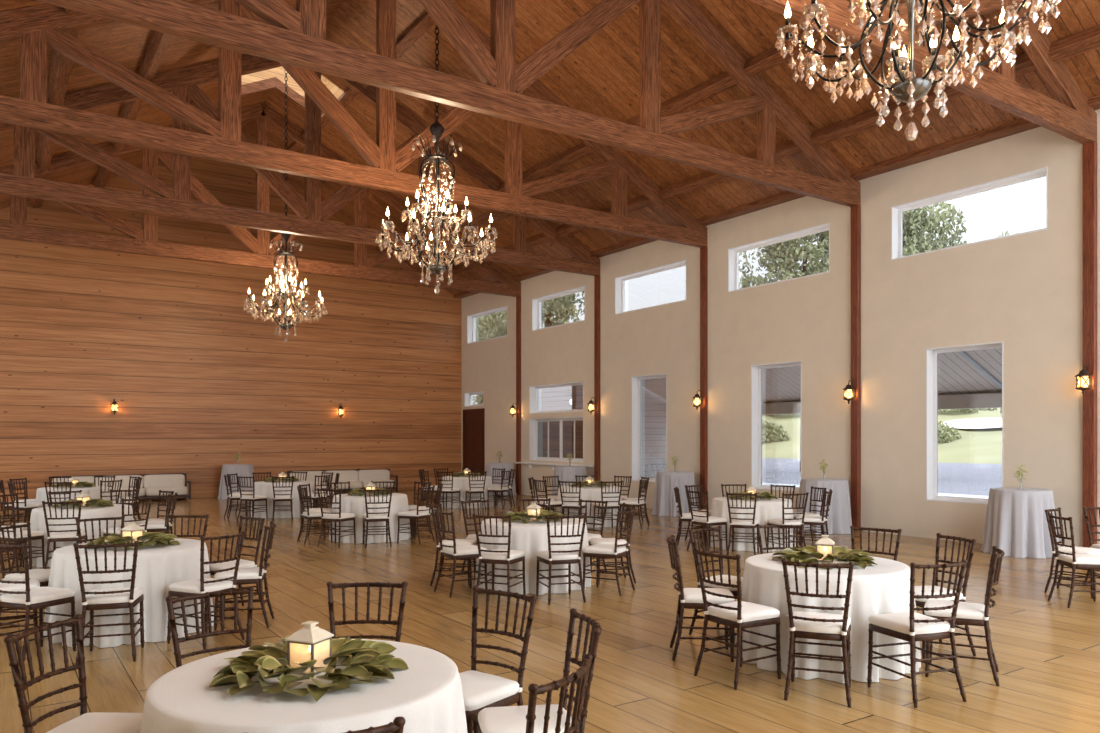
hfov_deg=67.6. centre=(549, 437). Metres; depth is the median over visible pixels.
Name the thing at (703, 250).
wall post
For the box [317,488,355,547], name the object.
chair
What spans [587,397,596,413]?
wall sconce
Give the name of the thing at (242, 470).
tablecloth
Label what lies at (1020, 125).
beam
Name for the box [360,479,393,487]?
seat cushion
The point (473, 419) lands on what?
door
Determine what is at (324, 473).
chair
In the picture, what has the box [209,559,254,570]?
cushion
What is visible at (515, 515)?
wreath
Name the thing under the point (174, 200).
roof truss
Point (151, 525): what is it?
cushion
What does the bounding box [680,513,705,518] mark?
cushion
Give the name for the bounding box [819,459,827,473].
bud vase
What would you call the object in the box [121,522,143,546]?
candle lantern
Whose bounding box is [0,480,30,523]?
chair
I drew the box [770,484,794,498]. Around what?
chair
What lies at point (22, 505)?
cushion
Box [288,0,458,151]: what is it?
beam
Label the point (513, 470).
chair
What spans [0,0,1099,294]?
ceiling
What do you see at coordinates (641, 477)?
chair
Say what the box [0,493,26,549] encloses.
chair
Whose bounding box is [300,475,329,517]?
chair
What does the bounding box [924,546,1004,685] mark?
chair
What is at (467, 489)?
cushion
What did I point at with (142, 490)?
seat cushion
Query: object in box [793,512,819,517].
cushion
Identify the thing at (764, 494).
wreath
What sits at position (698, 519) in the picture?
cushion
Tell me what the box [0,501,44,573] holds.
chair
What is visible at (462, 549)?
cushion
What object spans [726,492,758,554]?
chair
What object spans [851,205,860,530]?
wall post
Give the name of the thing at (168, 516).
chair
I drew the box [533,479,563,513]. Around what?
chair
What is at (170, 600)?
chair
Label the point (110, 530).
cushion
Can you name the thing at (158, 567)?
tablecloth
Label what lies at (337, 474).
chair
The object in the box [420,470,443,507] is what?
chair
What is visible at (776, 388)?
window
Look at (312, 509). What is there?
cushion
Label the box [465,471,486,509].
chair
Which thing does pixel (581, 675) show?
chair
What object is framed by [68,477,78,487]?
candle lantern
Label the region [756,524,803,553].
chair
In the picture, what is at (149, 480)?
cushion
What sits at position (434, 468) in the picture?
chair
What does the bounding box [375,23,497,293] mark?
chandelier
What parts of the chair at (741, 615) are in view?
post, rail, rail, post, leg, seat, leg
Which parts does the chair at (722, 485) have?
rail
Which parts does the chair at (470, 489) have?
post, seat, backrest, post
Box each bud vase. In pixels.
[671,456,678,465]
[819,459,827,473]
[1012,465,1028,483]
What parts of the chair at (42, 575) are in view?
post, rail, rail, post, seat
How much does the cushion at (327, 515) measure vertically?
0.063 m
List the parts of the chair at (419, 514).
leg, leg, seat, stretcher frame, post, backrest, post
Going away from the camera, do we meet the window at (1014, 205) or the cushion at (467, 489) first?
the window at (1014, 205)
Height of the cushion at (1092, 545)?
0.063 m
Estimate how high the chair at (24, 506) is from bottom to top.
0.916 m
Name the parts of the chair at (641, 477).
stretcher frame, post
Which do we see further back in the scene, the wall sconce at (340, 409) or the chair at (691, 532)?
the wall sconce at (340, 409)
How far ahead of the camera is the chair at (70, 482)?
14.79 m
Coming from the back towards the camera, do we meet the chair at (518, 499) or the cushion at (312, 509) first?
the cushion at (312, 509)
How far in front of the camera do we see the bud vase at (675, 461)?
18.17 m
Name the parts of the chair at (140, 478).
post, backrest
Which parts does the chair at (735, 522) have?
post, leg, rail, rail, seat, post, leg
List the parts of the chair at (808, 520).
leg, seat, post, post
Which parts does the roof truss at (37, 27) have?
web post, web post, king post, web post, web post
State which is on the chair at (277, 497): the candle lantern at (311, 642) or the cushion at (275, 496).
the cushion at (275, 496)
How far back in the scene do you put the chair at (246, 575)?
7.36 m
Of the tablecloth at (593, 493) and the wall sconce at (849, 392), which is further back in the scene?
the tablecloth at (593, 493)
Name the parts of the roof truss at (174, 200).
web post, web post, king post, web post, web post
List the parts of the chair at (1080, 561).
post, rail, rail, post, seat, leg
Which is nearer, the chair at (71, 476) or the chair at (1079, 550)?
the chair at (1079, 550)
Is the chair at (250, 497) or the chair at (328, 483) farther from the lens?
the chair at (250, 497)
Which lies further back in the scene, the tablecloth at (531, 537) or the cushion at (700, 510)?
the cushion at (700, 510)
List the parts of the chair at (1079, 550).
post, post, leg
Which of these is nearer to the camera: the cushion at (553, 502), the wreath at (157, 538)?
the wreath at (157, 538)
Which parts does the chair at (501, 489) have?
seat, stretcher frame, post, backrest, post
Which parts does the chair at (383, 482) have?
backrest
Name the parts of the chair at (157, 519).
post, backrest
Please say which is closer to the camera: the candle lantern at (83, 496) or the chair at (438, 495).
the candle lantern at (83, 496)
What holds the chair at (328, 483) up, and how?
on the floor
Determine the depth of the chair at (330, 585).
4.50 m
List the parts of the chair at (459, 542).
post, post, leg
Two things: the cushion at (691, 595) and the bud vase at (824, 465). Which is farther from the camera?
the bud vase at (824, 465)
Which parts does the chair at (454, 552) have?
post, rail, post, seat, leg, leg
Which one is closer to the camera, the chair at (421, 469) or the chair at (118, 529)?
the chair at (118, 529)
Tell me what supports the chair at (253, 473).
on the floor
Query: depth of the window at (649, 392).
20.15 m
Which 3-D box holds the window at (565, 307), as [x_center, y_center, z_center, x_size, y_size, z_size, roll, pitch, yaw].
[0.335,-3.603,23.161,0.314,0.943,2.600,0,0,-34]
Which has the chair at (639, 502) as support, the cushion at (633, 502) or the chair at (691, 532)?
the cushion at (633, 502)
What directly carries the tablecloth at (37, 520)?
on the floor
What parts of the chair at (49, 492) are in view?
post, backrest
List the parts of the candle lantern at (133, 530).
glass pane, lid, frame, glass pane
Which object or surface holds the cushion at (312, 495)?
on the chair at (314, 497)
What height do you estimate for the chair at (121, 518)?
0.916 m
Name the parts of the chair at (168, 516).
post, rail, rail, post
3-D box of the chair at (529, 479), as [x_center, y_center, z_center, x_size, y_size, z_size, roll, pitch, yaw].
[-0.178,1.244,16.266,0.524,0.916,0.456,0,0,6]
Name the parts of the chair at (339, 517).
post, backrest, stretcher frame, seat, post, leg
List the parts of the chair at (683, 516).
post, post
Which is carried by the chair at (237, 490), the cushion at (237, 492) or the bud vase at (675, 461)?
the cushion at (237, 492)
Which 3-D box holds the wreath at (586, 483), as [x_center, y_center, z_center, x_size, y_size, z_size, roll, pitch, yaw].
[0.774,0.896,16.169,0.781,0.122,0.783,0,0,-7]
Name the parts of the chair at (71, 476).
backrest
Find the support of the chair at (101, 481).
on the floor
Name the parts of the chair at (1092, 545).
post, rail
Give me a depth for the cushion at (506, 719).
3.51 m
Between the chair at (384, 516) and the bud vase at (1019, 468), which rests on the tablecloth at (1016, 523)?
the bud vase at (1019, 468)
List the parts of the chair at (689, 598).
rail, post, post, seat, leg, leg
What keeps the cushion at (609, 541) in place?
on the chair at (609, 541)
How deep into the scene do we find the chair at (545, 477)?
17.02 m
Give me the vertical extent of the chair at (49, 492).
0.916 m
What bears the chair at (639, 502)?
on the floor
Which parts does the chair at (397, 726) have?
rail, post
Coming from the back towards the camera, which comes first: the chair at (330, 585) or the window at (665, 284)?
the window at (665, 284)
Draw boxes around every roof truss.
[0,0,707,246]
[0,54,599,275]
[0,103,520,296]
[35,0,860,206]
[750,0,1096,144]
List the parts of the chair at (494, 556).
post, rail, rail, leg, seat, post, leg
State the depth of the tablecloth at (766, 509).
12.36 m
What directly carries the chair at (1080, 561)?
on the floor
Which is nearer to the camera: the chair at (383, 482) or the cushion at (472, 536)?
the cushion at (472, 536)
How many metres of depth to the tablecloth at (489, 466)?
24.10 m
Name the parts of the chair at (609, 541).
post, post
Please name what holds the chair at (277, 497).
on the floor
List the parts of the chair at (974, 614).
leg, leg, seat, post, post, rail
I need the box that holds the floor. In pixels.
[0,490,1099,732]
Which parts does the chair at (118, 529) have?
post, backrest, post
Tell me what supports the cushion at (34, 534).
on the chair at (35, 535)
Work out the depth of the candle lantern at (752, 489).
12.85 m
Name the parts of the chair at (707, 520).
post, rail, post, seat, leg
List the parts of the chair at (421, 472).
backrest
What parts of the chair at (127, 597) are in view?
post, leg, rail, rail, seat, post, leg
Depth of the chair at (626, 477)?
17.00 m
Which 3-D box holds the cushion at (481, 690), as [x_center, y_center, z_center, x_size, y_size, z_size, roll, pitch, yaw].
[-0.400,1.230,4.041,0.396,0.063,0.405,0,0,40]
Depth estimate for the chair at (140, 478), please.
16.03 m
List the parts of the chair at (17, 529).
leg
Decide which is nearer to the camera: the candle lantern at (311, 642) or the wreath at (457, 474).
the candle lantern at (311, 642)
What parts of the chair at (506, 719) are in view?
post, rail, rail, post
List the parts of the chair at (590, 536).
post, rail, post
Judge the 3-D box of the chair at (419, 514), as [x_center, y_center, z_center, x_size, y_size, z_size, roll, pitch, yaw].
[-2.172,1.244,13.398,0.524,0.916,0.456,0,0,28]
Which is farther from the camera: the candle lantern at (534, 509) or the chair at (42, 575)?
the candle lantern at (534, 509)
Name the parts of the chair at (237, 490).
backrest, post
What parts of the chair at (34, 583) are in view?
leg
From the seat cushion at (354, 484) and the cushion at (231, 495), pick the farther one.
the seat cushion at (354, 484)
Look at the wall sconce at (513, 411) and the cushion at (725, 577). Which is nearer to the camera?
the cushion at (725, 577)
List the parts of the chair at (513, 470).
post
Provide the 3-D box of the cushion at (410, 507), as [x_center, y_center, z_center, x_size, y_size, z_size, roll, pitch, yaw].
[-2.442,1.230,14.534,0.396,0.063,0.405,0,0,40]
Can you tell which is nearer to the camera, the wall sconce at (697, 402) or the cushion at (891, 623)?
the cushion at (891, 623)
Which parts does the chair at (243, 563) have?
post, rail, rail, post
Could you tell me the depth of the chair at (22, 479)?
16.01 m
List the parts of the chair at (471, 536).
post, rail, post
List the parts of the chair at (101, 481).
post, post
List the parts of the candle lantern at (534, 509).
glass pane, frame, lid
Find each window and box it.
[464,391,483,406]
[467,305,507,343]
[529,381,582,413]
[529,417,582,461]
[532,286,584,330]
[615,260,685,314]
[632,373,666,481]
[728,223,829,291]
[751,361,801,491]
[891,167,1047,259]
[926,341,1002,503]
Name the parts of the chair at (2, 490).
post, stretcher frame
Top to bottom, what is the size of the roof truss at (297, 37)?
4.072 m
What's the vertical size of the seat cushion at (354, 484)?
0.240 m
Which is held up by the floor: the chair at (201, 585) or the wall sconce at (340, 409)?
the chair at (201, 585)
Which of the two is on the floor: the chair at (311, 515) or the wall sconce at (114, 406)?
the chair at (311, 515)
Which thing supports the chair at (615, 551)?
on the floor
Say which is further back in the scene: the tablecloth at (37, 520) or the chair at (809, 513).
the chair at (809, 513)
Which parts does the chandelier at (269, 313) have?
candle arm, stem, chain, crown, lamp shade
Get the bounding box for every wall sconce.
[110,398,118,414]
[338,405,343,416]
[509,403,517,416]
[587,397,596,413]
[693,390,703,409]
[842,380,855,403]
[1074,364,1091,394]
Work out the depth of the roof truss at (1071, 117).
10.44 m
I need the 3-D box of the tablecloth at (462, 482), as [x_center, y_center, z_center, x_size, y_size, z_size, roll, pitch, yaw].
[-2.059,1.328,20.417,1.320,0.736,1.332,0,0,-43]
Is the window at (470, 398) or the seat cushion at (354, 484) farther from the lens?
the window at (470, 398)
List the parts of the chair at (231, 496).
post, backrest, post, stretcher frame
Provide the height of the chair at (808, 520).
0.916 m
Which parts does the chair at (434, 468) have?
backrest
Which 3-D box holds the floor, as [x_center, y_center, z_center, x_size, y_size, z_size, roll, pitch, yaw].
[-1.571,1.750,12.514,15.402,0.100,27.477,0,0,-34]
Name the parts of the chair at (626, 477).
backrest, post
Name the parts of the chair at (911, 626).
leg, seat, post, rail, rail, post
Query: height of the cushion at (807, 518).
0.063 m
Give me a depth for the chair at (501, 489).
19.87 m
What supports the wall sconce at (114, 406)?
attached to the wall at (196, 381)
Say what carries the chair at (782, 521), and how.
on the floor
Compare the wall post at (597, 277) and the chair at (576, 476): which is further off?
the wall post at (597, 277)
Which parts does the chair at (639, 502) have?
seat, stretcher frame, post, backrest, post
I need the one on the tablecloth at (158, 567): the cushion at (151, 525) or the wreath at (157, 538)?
the wreath at (157, 538)
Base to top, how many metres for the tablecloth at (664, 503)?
0.946 m
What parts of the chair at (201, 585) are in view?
leg, seat, post, leg, rail, rail, post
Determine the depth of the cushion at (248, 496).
16.99 m
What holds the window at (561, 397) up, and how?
in the wall at (1024, 292)
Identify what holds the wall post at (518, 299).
attached to the wall at (1024, 292)
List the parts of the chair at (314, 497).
post, backrest, post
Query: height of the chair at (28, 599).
0.916 m
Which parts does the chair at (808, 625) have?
post, leg, rail, rail, seat, post, leg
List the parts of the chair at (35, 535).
backrest, post, seat, stretcher frame, leg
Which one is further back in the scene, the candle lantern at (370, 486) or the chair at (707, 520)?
the candle lantern at (370, 486)
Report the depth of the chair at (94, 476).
17.07 m
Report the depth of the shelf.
23.14 m
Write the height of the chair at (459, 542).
0.916 m
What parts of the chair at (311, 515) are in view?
post, backrest, post, seat, stretcher frame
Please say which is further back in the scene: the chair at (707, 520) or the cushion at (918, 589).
the chair at (707, 520)
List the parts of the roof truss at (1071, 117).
web post, web post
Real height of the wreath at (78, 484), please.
0.114 m
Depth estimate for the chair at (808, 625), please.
5.31 m
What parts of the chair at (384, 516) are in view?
leg, post, seat, stretcher frame, backrest, leg, post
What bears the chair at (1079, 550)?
on the floor
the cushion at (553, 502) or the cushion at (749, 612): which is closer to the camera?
the cushion at (749, 612)
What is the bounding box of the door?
[463,408,484,475]
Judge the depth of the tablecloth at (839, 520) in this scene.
14.55 m
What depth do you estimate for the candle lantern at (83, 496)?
11.35 m
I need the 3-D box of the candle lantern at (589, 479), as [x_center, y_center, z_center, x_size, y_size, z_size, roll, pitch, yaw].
[0.775,0.854,16.173,0.136,0.208,0.136,0,0,22]
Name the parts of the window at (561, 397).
glass pane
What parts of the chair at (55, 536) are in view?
post, backrest, seat, post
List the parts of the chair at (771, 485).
rail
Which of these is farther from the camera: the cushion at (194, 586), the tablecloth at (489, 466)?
the tablecloth at (489, 466)
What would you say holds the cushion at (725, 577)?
on the chair at (691, 532)
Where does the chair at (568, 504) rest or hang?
on the floor
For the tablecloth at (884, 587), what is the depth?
5.81 m
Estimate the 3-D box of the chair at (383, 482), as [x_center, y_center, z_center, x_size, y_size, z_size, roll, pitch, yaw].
[-3.044,1.244,14.798,0.456,0.916,0.524,0,0,-1]
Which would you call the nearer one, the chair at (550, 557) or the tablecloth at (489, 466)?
the chair at (550, 557)
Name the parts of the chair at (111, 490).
backrest, post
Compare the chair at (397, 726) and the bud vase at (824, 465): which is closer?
the chair at (397, 726)
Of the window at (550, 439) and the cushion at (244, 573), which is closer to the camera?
the cushion at (244, 573)
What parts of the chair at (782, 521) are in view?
leg, post, leg, rail, post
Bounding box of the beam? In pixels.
[454,94,1099,298]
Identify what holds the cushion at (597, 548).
on the chair at (615, 551)
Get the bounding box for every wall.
[0,156,461,505]
[462,109,1099,546]
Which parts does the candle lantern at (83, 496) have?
lid, glass pane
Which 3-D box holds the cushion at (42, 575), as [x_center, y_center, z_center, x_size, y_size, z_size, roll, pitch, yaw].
[-4.603,1.230,7.390,0.405,0.063,0.396,0,0,6]
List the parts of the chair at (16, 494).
backrest, post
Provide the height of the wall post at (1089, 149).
5.937 m
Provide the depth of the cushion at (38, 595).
6.35 m
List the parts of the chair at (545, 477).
backrest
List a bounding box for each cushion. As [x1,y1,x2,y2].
[0,530,43,537]
[0,579,39,593]
[0,587,74,603]
[1,523,26,529]
[5,569,49,581]
[14,503,45,507]
[15,499,35,502]
[46,712,142,732]
[50,530,84,537]
[52,476,97,485]
[86,587,143,603]
[99,475,142,487]
[103,527,144,533]
[109,487,144,496]
[133,518,164,524]
[138,522,170,528]
[143,474,184,486]
[144,486,187,495]
[168,578,232,593]
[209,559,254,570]
[214,567,263,579]
[228,494,246,497]
[232,492,251,493]
[242,495,266,498]
[273,495,292,498]
[290,471,323,481]
[303,511,330,516]
[304,494,323,497]
[306,508,331,511]
[311,481,326,489]
[323,513,354,518]
[325,470,357,480]
[329,480,362,488]
[358,469,389,480]
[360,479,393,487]
[363,513,387,518]
[398,510,428,515]
[408,505,425,509]
[413,508,435,512]
[439,539,475,546]
[442,488,459,490]
[443,545,486,554]
[459,670,518,710]
[466,488,482,490]
[467,534,476,539]
[478,704,571,732]
[481,549,524,559]
[488,487,507,489]
[537,549,578,559]
[540,500,563,504]
[563,502,585,505]
[583,544,625,553]
[588,533,600,540]
[589,538,626,544]
[594,502,617,505]
[620,500,643,504]
[622,498,643,500]
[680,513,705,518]
[684,588,733,603]
[690,510,710,514]
[693,516,726,522]
[699,575,742,590]
[708,601,779,621]
[731,519,758,524]
[767,519,801,524]
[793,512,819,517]
[793,611,850,633]
[796,516,825,521]
[869,612,949,633]
[914,585,962,601]
[924,599,984,619]
[1055,546,1099,554]
[1059,554,1099,564]
[1091,544,1099,548]
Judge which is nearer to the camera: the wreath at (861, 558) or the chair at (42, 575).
the wreath at (861, 558)
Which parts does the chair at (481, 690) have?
leg, post, seat, rail, rail, post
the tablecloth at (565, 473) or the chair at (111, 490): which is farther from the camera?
the tablecloth at (565, 473)
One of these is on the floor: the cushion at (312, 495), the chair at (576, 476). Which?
the chair at (576, 476)
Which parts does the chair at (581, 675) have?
post, rail, rail, post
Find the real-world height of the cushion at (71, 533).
0.063 m
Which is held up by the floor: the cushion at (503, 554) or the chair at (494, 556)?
the chair at (494, 556)
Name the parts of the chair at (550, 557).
leg, post, seat, rail, rail, leg, post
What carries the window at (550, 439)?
in the wall at (1024, 292)
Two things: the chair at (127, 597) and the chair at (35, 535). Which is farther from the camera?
the chair at (35, 535)
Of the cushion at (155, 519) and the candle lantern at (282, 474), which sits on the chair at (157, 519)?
the cushion at (155, 519)
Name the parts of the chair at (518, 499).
rail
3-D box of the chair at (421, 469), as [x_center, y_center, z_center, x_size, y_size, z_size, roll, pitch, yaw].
[-3.015,1.244,20.504,0.524,0.916,0.456,0,0,6]
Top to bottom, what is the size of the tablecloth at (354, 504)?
0.736 m
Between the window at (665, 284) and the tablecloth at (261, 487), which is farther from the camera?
the window at (665, 284)
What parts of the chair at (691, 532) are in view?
post, rail, rail, seat, post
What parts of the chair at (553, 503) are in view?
backrest, post, seat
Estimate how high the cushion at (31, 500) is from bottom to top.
0.063 m
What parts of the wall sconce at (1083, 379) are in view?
lamp shade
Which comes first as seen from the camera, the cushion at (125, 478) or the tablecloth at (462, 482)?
the tablecloth at (462, 482)
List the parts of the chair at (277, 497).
post, backrest, stretcher frame, seat, post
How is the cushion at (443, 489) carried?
on the chair at (446, 490)
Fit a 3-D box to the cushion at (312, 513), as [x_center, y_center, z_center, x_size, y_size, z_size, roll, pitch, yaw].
[-3.776,1.230,13.348,0.405,0.063,0.396,0,0,-33]
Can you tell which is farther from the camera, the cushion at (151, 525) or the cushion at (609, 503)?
the cushion at (609, 503)
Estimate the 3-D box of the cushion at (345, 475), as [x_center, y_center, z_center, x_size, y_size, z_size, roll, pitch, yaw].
[-6.400,1.180,25.202,1.043,0.360,0.160,0,0,-34]
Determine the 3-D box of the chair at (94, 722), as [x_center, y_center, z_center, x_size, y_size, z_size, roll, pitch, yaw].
[-1.931,1.244,3.441,0.524,0.916,0.456,0,0,6]
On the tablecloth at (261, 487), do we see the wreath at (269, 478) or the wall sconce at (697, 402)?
the wreath at (269, 478)
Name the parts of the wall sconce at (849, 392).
lamp shade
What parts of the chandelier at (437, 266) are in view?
candle arm, candle arm, candle arm, stem, crown, chain, lamp shade, candle arm, candle arm, candle arm, candle arm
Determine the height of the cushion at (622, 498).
0.063 m
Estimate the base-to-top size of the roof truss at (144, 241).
4.072 m
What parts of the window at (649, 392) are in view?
glass pane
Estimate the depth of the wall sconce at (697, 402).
18.11 m
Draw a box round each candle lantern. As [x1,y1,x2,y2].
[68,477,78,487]
[75,492,90,506]
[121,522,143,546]
[278,472,286,481]
[285,621,333,677]
[365,482,375,494]
[527,502,541,520]
[585,476,592,486]
[747,486,756,498]
[815,535,834,562]
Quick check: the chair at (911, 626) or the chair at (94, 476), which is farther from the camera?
the chair at (94, 476)
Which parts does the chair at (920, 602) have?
leg, post, seat, rail, rail, post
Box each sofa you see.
[50,473,190,499]
[287,469,397,491]
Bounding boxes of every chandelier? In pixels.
[243,71,327,342]
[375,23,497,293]
[775,0,1060,140]
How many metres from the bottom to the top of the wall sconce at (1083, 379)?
0.442 m
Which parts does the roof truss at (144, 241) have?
web post, web post, king post, web post, web post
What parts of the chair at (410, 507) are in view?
post, backrest, post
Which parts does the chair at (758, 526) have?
post, rail, rail, post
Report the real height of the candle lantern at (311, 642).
0.208 m
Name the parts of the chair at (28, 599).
rail, rail, post, seat, leg, leg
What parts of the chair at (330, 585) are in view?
post, rail, rail, post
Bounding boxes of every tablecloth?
[27,504,132,566]
[35,486,109,506]
[44,538,213,647]
[140,639,467,732]
[217,464,253,498]
[251,481,312,517]
[329,493,410,543]
[440,475,493,507]
[475,517,590,594]
[485,463,516,495]
[552,466,586,495]
[556,485,621,527]
[651,471,696,516]
[710,496,795,551]
[741,553,920,682]
[795,478,851,533]
[981,487,1059,558]
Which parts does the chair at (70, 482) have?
post, backrest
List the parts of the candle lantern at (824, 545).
glass pane, lid, frame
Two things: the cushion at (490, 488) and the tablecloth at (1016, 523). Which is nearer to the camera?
the tablecloth at (1016, 523)
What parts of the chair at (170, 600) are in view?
post, rail, rail, post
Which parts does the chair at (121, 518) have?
post, rail, post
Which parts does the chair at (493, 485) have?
backrest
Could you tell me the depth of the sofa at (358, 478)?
25.20 m
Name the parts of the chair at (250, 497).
post, backrest, stretcher frame, post, seat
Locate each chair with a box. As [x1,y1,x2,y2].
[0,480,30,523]
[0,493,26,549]
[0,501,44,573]
[0,523,49,616]
[0,528,22,564]
[0,543,76,661]
[0,579,39,644]
[4,614,142,732]
[7,481,45,523]
[9,478,35,523]
[42,500,86,568]
[44,481,71,505]
[48,476,72,486]
[48,490,81,505]
[73,541,144,664]
[75,516,124,543]
[94,476,114,486]
[100,479,121,503]
[103,496,152,536]
[110,489,138,519]
[112,476,139,519]
[114,477,141,519]
[133,490,173,532]
[138,493,177,533]
[165,586,253,667]
[166,514,208,541]
[167,531,244,648]
[209,516,264,618]
[214,521,275,629]
[224,475,250,518]
[227,473,251,515]
[237,476,267,519]
[252,472,270,481]
[272,476,293,520]
[288,472,306,480]
[297,486,332,544]
[299,483,331,538]
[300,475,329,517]
[312,472,332,505]
[316,473,339,507]
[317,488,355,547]
[326,581,407,641]
[327,481,349,533]
[344,717,405,732]
[363,488,392,547]
[371,481,394,492]
[397,486,434,543]
[408,481,430,532]
[413,483,442,538]
[418,469,439,504]
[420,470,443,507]
[430,503,475,585]
[434,468,447,503]
[434,509,487,597]
[436,471,460,509]
[459,586,536,732]
[461,499,489,569]
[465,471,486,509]
[472,514,525,599]
[478,608,601,732]
[487,470,511,508]
[492,468,504,503]
[494,469,514,505]
[517,498,550,511]
[526,654,591,732]
[528,477,553,510]
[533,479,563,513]
[536,514,586,604]
[542,476,558,509]
[559,480,586,524]
[575,475,595,480]
[579,499,607,570]
[583,508,634,595]
[589,503,635,583]
[593,481,622,527]
[614,475,631,510]
[619,479,648,527]
[622,477,649,523]
[667,535,733,661]
[674,487,705,545]
[685,484,710,539]
[687,490,727,550]
[688,526,742,640]
[694,548,781,689]
[721,484,746,496]
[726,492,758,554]
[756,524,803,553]
[767,492,808,552]
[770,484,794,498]
[781,559,853,707]
[793,486,826,544]
[796,489,832,546]
[850,526,901,560]
[867,559,966,707]
[914,533,976,658]
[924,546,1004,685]
[1044,507,1099,598]
[1048,513,1099,607]
[1083,506,1099,584]
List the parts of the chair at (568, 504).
post, backrest, seat, post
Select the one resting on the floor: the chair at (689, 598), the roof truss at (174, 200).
the chair at (689, 598)
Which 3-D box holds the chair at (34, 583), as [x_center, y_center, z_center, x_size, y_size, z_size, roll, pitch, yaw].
[-4.504,1.244,6.771,0.524,0.916,0.456,0,0,-33]
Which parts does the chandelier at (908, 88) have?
flame bulb, flame bulb, candle arm, candle arm, candle arm, candle arm, candle arm, flame bulb, stem, lamp shade, candle arm, flame bulb, candle arm, candle arm, flame bulb, candle arm, candle arm, candle arm, flame bulb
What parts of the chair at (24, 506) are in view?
post, backrest, post, seat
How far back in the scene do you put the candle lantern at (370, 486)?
13.80 m
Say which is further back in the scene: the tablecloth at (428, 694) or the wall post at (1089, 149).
the wall post at (1089, 149)
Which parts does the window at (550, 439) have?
sash, glass pane, sash, glass pane, sash, glass pane, sash, glass pane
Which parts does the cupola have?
trim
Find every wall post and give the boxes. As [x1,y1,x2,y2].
[516,296,520,494]
[594,275,599,480]
[700,246,707,509]
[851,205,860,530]
[1083,142,1096,547]
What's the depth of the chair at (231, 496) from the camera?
17.31 m
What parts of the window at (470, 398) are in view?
frame, sash, glass pane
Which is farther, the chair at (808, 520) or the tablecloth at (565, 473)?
the tablecloth at (565, 473)
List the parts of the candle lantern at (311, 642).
glass pane, lid, frame, glass pane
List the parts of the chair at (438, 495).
leg, stretcher frame, post, post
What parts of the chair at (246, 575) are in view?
leg, seat, post, post, rail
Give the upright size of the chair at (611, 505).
0.916 m
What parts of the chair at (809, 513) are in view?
post, post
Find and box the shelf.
[516,462,593,468]
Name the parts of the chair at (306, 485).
post, backrest, post, stretcher frame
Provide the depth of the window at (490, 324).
26.69 m
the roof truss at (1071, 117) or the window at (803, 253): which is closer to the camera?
the roof truss at (1071, 117)
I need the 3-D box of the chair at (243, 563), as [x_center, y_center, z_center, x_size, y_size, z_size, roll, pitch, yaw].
[-3.096,1.244,8.036,0.456,0.916,0.524,0,0,40]
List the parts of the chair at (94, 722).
post, rail, rail, post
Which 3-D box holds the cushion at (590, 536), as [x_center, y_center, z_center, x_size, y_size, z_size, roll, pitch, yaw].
[0.391,1.230,10.232,0.396,0.063,0.405,0,0,40]
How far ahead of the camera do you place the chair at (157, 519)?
12.29 m
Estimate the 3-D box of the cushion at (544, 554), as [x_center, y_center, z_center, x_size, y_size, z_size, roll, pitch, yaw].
[0.094,1.230,8.682,0.396,0.063,0.405,0,0,-18]
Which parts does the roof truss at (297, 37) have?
web post, king post, web post, web post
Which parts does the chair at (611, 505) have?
post, stretcher frame, seat, backrest, post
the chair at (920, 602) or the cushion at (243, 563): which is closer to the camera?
the chair at (920, 602)
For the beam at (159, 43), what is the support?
attached to the ceiling
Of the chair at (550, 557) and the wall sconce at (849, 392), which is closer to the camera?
the chair at (550, 557)
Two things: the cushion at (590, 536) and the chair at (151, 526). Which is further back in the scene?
the chair at (151, 526)
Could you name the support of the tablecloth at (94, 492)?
on the floor
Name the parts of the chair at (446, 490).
backrest, stretcher frame, seat, post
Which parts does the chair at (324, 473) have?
backrest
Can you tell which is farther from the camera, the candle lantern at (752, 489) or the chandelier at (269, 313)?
the chandelier at (269, 313)
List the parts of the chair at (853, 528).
post, rail, rail, post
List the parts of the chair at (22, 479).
backrest, post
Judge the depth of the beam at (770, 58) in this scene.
14.35 m
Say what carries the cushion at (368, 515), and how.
on the chair at (384, 516)
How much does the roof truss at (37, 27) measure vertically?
4.072 m
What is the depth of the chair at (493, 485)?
21.27 m
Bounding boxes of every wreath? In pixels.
[50,498,113,508]
[51,481,95,486]
[85,530,179,549]
[209,635,408,701]
[264,476,299,481]
[348,488,390,495]
[451,472,481,476]
[504,510,565,523]
[570,481,608,486]
[728,491,777,499]
[772,545,877,568]
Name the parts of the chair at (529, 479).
post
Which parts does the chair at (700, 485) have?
post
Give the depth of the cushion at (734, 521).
11.88 m
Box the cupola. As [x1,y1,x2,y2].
[241,66,344,114]
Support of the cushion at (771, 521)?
on the chair at (782, 521)
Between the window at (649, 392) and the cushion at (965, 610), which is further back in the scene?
the window at (649, 392)
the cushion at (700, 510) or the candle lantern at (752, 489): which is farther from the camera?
the cushion at (700, 510)
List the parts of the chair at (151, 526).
seat, post, backrest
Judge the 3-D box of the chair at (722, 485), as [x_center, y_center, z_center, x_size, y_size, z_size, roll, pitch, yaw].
[3.140,1.244,13.857,0.456,0.916,0.524,0,0,-1]
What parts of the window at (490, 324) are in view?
glass pane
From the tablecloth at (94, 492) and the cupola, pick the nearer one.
the tablecloth at (94, 492)
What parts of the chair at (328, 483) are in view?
post, backrest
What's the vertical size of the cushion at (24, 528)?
0.063 m
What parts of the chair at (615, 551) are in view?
leg, leg, seat, post, rail, post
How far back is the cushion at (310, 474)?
24.57 m
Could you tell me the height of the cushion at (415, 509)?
0.063 m

